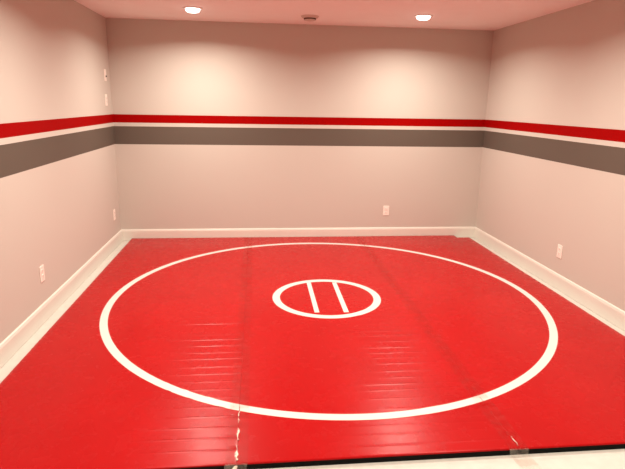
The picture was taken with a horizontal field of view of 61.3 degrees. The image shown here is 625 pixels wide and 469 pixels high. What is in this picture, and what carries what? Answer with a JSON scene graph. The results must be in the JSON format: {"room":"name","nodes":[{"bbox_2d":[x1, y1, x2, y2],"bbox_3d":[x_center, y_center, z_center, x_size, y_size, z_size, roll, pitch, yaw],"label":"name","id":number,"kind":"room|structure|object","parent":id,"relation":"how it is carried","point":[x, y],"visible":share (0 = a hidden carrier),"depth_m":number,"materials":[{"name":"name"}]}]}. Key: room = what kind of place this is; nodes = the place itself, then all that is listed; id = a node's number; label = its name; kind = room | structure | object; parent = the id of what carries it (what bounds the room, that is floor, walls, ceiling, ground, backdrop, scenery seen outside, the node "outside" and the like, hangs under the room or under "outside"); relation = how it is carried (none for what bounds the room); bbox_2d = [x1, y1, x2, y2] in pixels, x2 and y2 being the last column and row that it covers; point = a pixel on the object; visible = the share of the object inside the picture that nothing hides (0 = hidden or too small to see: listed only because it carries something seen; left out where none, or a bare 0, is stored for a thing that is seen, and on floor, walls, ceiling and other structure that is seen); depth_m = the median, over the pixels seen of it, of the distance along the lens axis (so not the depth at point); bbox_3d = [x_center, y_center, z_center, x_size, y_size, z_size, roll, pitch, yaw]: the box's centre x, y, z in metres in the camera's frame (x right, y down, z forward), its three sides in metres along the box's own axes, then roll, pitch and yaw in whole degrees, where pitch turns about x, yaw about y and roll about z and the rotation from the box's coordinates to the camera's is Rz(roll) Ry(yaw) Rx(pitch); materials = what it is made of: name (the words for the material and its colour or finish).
{"room":"wrestling room","nodes":[
{"label":"wrestling room","id":0,"kind":"room"},
{"bbox_2d":[0,0,120,342],"bbox_3d":[-1.830,-0.137,1.983,0.120,2.406,7.900,-1,14,-6],"label":"wall","id":1,"kind":"structure","parent":0,"point":[59,196],"depth_m":4.00,"materials":[{"name":"paint"}]},
{"bbox_2d":[39,265,44,282],"bbox_3d":[-1.955,0.283,3.819,0.009,0.117,0.072,-1,14,-6],"label":"wall outlet","id":2,"kind":"object","parent":1,"relation":"attached to","point":[41,268],"visible":1,"depth_m":3.81,"materials":[{"name":"white plastic"}]},
{"bbox_2d":[0,230,122,368],"bbox_3d":[-1.782,0.963,2.265,0.015,0.132,7.900,-1,14,-6],"label":"baseboard","id":3,"kind":"structure","parent":1,"relation":"attached to","point":[23,332],"depth_m":3.96,"materials":[{"name":"paint"}]},
{"bbox_2d":[106,18,493,228],"bbox_3d":[-0.085,-1.128,6.079,4.467,2.406,0.120,-1,14,-6],"label":"wall","id":4,"kind":"structure","parent":0,"point":[217,125],"depth_m":5.98,"materials":[{"name":"paint"}]},
{"bbox_2d":[121,227,474,240],"bbox_3d":[-0.097,-0.011,6.288,4.227,0.132,0.015,-1,14,-6],"label":"baseboard","id":5,"kind":"structure","parent":4,"relation":"attached to","point":[128,234],"depth_m":6.27,"materials":[{"name":"paint"}]},
{"bbox_2d":[383,206,388,214],"bbox_3d":[0.883,-0.286,6.328,0.072,0.117,0.009,-1,14,-6],"label":"wall outlet","id":6,"kind":"object","parent":4,"relation":"attached to","point":[385,208],"visible":1,"depth_m":6.33,"materials":[{"name":"white plastic"}]},
{"bbox_2d":[0,237,624,468],"bbox_3d":[0.310,1.069,2.516,4.467,0.120,8.140,-1,14,-6],"label":"floor","id":7,"kind":"structure","parent":0,"point":[613,458],"depth_m":2.45,"materials":[{"name":"beige carpet"}]},
{"bbox_2d":[0,237,248,468],"bbox_3d":[-1.208,0.541,4.202,1.336,0.037,4.034,-1,14,-6],"label":"mat","id":8,"kind":"object","parent":7,"relation":"on","point":[143,370],"visible":1,"depth_m":3.10,"materials":[{"name":"red plastic"}]},
{"bbox_2d":[232,411,239,468],"bbox_3d":[-0.584,0.548,4.200,0.195,0.043,4.114,-1,14,-6],"label":"tape","id":9,"kind":"object","parent":8,"relation":"on","point":[238,431],"visible":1,"depth_m":2.38,"materials":[{"name":"beige plastic"}]},
{"bbox_2d":[237,236,518,468],"bbox_3d":[0.105,0.529,4.340,1.302,0.037,4.034,-1,14,-6],"label":"mat","id":10,"kind":"object","parent":7,"relation":"on","point":[338,367],"visible":1,"depth_m":3.11,"materials":[{"name":"red plastic"}]},
{"bbox_2d":[358,235,624,454],"bbox_3d":[1.423,0.517,4.479,1.349,0.037,4.034,-1,14,-6],"label":"mat","id":11,"kind":"object","parent":7,"relation":"on","point":[551,373],"visible":1,"depth_m":3.58,"materials":[{"name":"red plastic"}]},
{"bbox_2d":[74,0,593,30],"bbox_3d":[0.352,-1.382,1.906,4.467,0.120,8.140,-1,14,-6],"label":"ceiling","id":12,"kind":"structure","parent":0,"point":[491,15],"depth_m":4.87,"materials":[{"name":"paint"}]},
{"bbox_2d":[183,6,202,12],"bbox_3d":[-1.097,-2.054,4.836,0.180,0.042,0.180,-1,14,-6],"label":"ceiling light","id":13,"kind":"object","parent":12,"relation":"attached to","point":[191,9],"visible":1,"depth_m":4.79,"materials":[{"name":"white glass"}]},
{"bbox_2d":[301,15,318,21],"bbox_3d":[-0.025,-2.118,5.174,0.176,0.045,0.176,-1,14,-6],"label":"smoke detector","id":14,"kind":"object","parent":12,"relation":"attached to","point":[309,18],"visible":1,"depth_m":5.12,"materials":[{"name":"plastic"}]},
{"bbox_2d":[414,14,432,20],"bbox_3d":[1.057,-2.066,5.034,0.180,0.042,0.180,-1,14,-6],"label":"ceiling light","id":15,"kind":"object","parent":12,"relation":"attached to","point":[422,17],"visible":1,"depth_m":4.99,"materials":[{"name":"white glass"}]},
{"bbox_2d":[475,0,624,310],"bbox_3d":[2.493,-0.176,2.438,0.120,2.406,7.900,-1,14,-6],"label":"wall","id":16,"kind":"structure","parent":0,"point":[552,173],"depth_m":4.62,"materials":[{"name":"paint"}]},
{"bbox_2d":[474,227,624,330],"bbox_3d":[2.407,0.924,2.706,0.015,0.132,7.900,-1,14,-6],"label":"baseboard","id":17,"kind":"structure","parent":16,"relation":"attached to","point":[611,313],"depth_m":4.68,"materials":[{"name":"paint"}]},
{"bbox_2d":[556,244,562,258],"bbox_3d":[2.194,0.151,4.687,0.009,0.117,0.072,-1,14,-6],"label":"wall outlet","id":18,"kind":"object","parent":16,"relation":"attached to","point":[560,247],"visible":1,"depth_m":4.68,"materials":[{"name":"white plastic"}]}
]}

